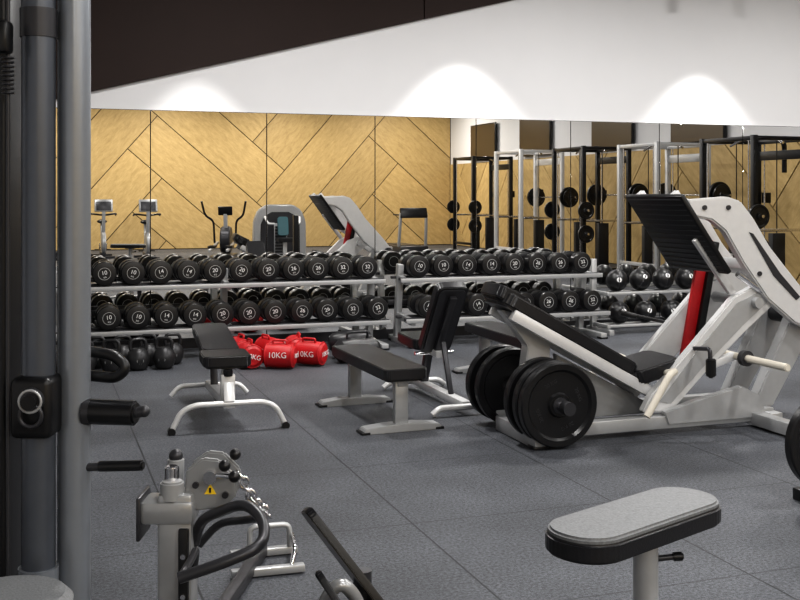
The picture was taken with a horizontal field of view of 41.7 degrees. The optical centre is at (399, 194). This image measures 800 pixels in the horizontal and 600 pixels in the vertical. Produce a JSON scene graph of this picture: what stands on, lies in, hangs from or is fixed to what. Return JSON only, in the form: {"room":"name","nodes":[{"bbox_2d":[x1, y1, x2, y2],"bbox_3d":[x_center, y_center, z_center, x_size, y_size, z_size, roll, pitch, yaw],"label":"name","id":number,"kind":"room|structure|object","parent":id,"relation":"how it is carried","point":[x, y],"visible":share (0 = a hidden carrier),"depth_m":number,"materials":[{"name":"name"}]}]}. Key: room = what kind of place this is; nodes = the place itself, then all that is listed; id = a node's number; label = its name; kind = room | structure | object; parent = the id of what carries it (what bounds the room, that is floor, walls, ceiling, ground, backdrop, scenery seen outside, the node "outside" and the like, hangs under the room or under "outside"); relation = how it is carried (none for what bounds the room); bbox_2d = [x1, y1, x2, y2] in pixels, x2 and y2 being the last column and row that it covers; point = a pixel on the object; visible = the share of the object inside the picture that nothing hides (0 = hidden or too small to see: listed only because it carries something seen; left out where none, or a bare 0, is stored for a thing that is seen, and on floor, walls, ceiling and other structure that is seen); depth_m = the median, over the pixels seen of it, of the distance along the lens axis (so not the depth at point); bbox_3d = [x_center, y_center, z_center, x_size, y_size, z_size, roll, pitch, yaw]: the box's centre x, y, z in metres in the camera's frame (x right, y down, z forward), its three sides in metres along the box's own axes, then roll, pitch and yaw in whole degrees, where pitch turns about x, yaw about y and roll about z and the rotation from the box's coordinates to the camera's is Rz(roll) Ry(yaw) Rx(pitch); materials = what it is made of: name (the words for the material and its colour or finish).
{"room":"gym","nodes":[
{"label":"gym","id":0,"kind":"room"},
{"bbox_2d":[56,326,799,599],"bbox_3d":[3.931,1.550,2.243,15.100,0.100,19.350,0,0,-19],"label":"floor","id":1,"kind":"structure","parent":0,"point":[464,509],"depth_m":5.37,"materials":[{"name":"rubber"}]},
{"bbox_2d":[0,575,73,599],"bbox_3d":[-1.000,1.259,2.680,0.320,0.482,0.320,0,0,-19],"label":"seat","id":2,"kind":"object","parent":1,"relation":"on","point":[16,587],"visible":1,"depth_m":2.72,"materials":[{"name":"plastic"}]},
{"bbox_2d":[0,0,149,599],"bbox_3d":[-1.177,0.235,3.268,0.915,2.540,0.901,0,0,-2],"label":"machine","id":3,"kind":"object","parent":1,"relation":"on","point":[37,402],"visible":0.99,"depth_m":2.95,"materials":[{"name":"grey paint"}]},
{"bbox_2d":[56,333,183,372],"bbox_3d":[-2.444,1.362,9.055,1.172,0.277,0.422,0,0,-19],"label":"kettlebell","id":4,"kind":"object","parent":1,"relation":"on","point":[165,357],"visible":0.53,"depth_m":9.01,"materials":[{"name":"metal"}]},
{"bbox_2d":[136,448,304,599],"bbox_3d":[-0.598,1.146,3.625,0.454,0.708,1.582,0,0,-1],"label":"machine","id":5,"kind":"object","parent":1,"relation":"on","point":[214,478],"visible":1,"depth_m":3.15,"materials":[{"name":"silver metal"}]},
{"bbox_2d":[56,268,390,350],"bbox_3d":[-1.683,1.098,9.971,3.140,0.804,0.700,0,0,-19],"label":"dumbbell rack","id":6,"kind":"object","parent":1,"relation":"on","point":[225,284],"visible":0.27,"depth_m":9.85,"materials":[{"name":"silver metal"}]},
{"bbox_2d":[91,255,377,285],"bbox_3d":[-1.662,0.710,9.989,2.950,0.218,0.404,0,0,-19],"label":"dumbbells","id":7,"kind":"object","parent":6,"relation":"on","point":[103,272],"visible":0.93,"depth_m":9.88,"materials":[{"name":"black rubber"}]},
{"bbox_2d":[91,294,387,330],"bbox_3d":[-1.573,1.095,9.850,2.979,0.218,0.412,0,0,-19],"label":"dumbbells","id":8,"kind":"object","parent":6,"relation":"on","point":[108,316],"visible":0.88,"depth_m":9.76,"materials":[{"name":"black rubber"}]},
{"bbox_2d":[167,323,289,435],"bbox_3d":[-1.256,1.232,7.256,0.768,0.548,1.272,0,0,-16],"label":"bench","id":9,"kind":"object","parent":1,"relation":"on","point":[218,349],"visible":1,"depth_m":6.78,"materials":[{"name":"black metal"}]},
{"bbox_2d":[233,333,250,343],"bbox_3d":[-1.440,1.369,9.427,0.209,0.246,0.287,0,0,-31],"label":"bag","id":10,"kind":"object","parent":1,"relation":"on","point":[238,339],"visible":0.09,"depth_m":9.38,"materials":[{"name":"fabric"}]},
{"bbox_2d":[237,338,262,368],"bbox_3d":[-1.317,1.371,9.131,0.210,0.247,0.287,0,0,-25],"label":"bag","id":11,"kind":"object","parent":1,"relation":"on","point":[256,352],"visible":0.48,"depth_m":9.03,"materials":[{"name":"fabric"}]},
{"bbox_2d":[254,334,284,349],"bbox_3d":[-1.171,1.367,9.435,0.216,0.239,0.287,0,0,-36],"label":"bag","id":12,"kind":"object","parent":1,"relation":"on","point":[264,339],"visible":0.16,"depth_m":9.39,"materials":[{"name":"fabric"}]},
{"bbox_2d":[263,339,297,367],"bbox_3d":[-1.035,1.371,9.092,0.287,0.247,0.211,0,0,8],"label":"bag","id":13,"kind":"object","parent":1,"relation":"on","point":[279,355],"visible":1,"depth_m":9.02,"materials":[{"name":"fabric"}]},
{"bbox_2d":[284,332,301,343],"bbox_3d":[-0.949,1.371,9.535,0.208,0.243,0.287,0,0,-13],"label":"bag","id":14,"kind":"object","parent":1,"relation":"on","point":[292,339],"visible":0.19,"depth_m":9.48,"materials":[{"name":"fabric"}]},
{"bbox_2d":[295,337,328,364],"bbox_3d":[-0.786,1.372,9.252,0.287,0.243,0.213,0,0,22],"label":"bag","id":15,"kind":"object","parent":1,"relation":"on","point":[314,352],"visible":0.98,"depth_m":9.18,"materials":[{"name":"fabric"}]},
{"bbox_2d":[301,507,383,599],"bbox_3d":[-0.113,1.162,2.749,0.327,0.676,0.438,0,0,0],"label":"exercise machine","id":16,"kind":"object","parent":1,"relation":"on","point":[362,588],"visible":1,"depth_m":2.73,"materials":[{"name":"black plastic"}]},
{"bbox_2d":[328,329,380,361],"bbox_3d":[-0.420,1.359,9.539,0.445,0.282,0.456,0,0,-19],"label":"sandbag","id":17,"kind":"object","parent":1,"relation":"on","point":[357,336],"visible":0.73,"depth_m":9.47,"materials":[{"name":"plastic"}]},
{"bbox_2d":[315,344,443,435],"bbox_3d":[-0.162,1.296,7.123,0.560,0.411,1.160,0,0,-21],"label":"bench","id":18,"kind":"object","parent":1,"relation":"on","point":[389,367],"visible":1,"depth_m":6.75,"materials":[{"name":"black leather"}]},
{"bbox_2d":[382,282,473,416],"bbox_3d":[0.281,1.055,7.647,0.527,0.884,1.102,0,0,-19],"label":"bench","id":19,"kind":"object","parent":1,"relation":"on","point":[435,338],"visible":0.91,"depth_m":7.52,"materials":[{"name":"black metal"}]},
{"bbox_2d":[452,321,521,373],"bbox_3d":[0.870,1.296,8.509,0.560,0.411,1.160,0,0,-19],"label":"bench","id":20,"kind":"object","parent":1,"relation":"on","point":[487,331],"visible":0.45,"depth_m":8.68,"materials":[{"name":"black leather"}]},
{"bbox_2d":[388,263,610,348],"bbox_3d":[1.018,1.098,10.912,2.260,0.804,0.700,0,0,-19],"label":"dumbbell rack","id":21,"kind":"object","parent":1,"relation":"on","point":[400,279],"visible":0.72,"depth_m":10.74,"materials":[{"name":"silver metal"}]},
{"bbox_2d":[398,251,590,276],"bbox_3d":[0.997,0.710,10.914,2.044,0.218,0.408,0,0,-19],"label":"dumbbells","id":22,"kind":"object","parent":21,"relation":"on","point":[477,262],"visible":1,"depth_m":10.76,"materials":[{"name":"black rubber"}]},
{"bbox_2d":[407,287,600,316],"bbox_3d":[1.086,1.095,10.774,2.047,0.218,0.406,0,0,-19],"label":"dumbbells","id":23,"kind":"object","parent":21,"relation":"on","point":[577,297],"visible":0.6,"depth_m":10.73,"materials":[{"name":"black rubber"}]},
{"bbox_2d":[465,190,799,450],"bbox_3d":[1.725,0.735,6.533,2.357,1.530,1.578,0,0,-13],"label":"machine","id":24,"kind":"object","parent":1,"relation":"on","point":[540,401],"visible":1,"depth_m":6.74,"materials":[{"name":"silver metal"}]},
{"bbox_2d":[545,487,720,599],"bbox_3d":[0.625,1.167,2.775,0.605,0.666,0.300,0,0,-41],"label":"bench","id":25,"kind":"object","parent":1,"relation":"on","point":[635,526],"visible":1,"depth_m":2.72,"materials":[{"name":"grey leather"}]},
{"bbox_2d":[586,259,690,335],"bbox_3d":[3.140,1.100,11.736,2.110,0.800,0.500,0,0,-19],"label":"ball rack","id":26,"kind":"object","parent":1,"relation":"on","point":[594,325],"visible":0.44,"depth_m":11.46,"materials":[{"name":"silver metal"}]},
{"bbox_2d":[606,268,692,323],"bbox_3d":[3.176,1.102,11.681,1.977,0.593,0.250,0,0,-19],"label":"balls","id":27,"kind":"object","parent":26,"relation":"on","point":[662,278],"visible":0.48,"depth_m":11.44,"materials":[{"name":"black rubber"}]},
{"bbox_2d":[785,406,799,501],"bbox_3d":[2.371,0.912,5.294,1.150,1.175,0.600,0,0,-19],"label":"exercise machine","id":28,"kind":"object","parent":1,"relation":"on","point":[792,437],"visible":1,"depth_m":5.03,"materials":[{"name":"black rubber"}]},
{"bbox_2d":[56,0,799,126],"bbox_3d":[0.766,-0.700,11.332,15.100,4.400,0.100,0,0,-19],"label":"wall","id":29,"kind":"structure","parent":0,"point":[716,62],"depth_m":11.55,"materials":[{"name":"white paint"}]},
{"bbox_2d":[56,0,510,98],"bbox_3d":[-1.094,-1.897,10.603,10.887,1.995,0.050,0,0,-19],"label":"ceiling","id":30,"kind":"structure","parent":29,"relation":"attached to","point":[132,41],"depth_m":10.33,"materials":[{"name":"brown paint"}]},
{"bbox_2d":[93,317,664,348],"bbox_3d":[0.785,1.450,11.275,14.900,0.100,0.020,0,0,-19],"label":"baseboard","id":31,"kind":"structure","parent":29,"relation":"attached to","point":[460,330],"depth_m":10.70,"materials":[{"name":"grey metal"}]},
{"bbox_2d":[56,107,799,341],"bbox_3d":[0.786,0.290,11.275,14.880,2.230,0.020,0,0,-19],"label":"wall mirror","id":32,"kind":"object","parent":29,"relation":"attached to","point":[169,186],"visible":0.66,"depth_m":10.96,"materials":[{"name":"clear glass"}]}
]}

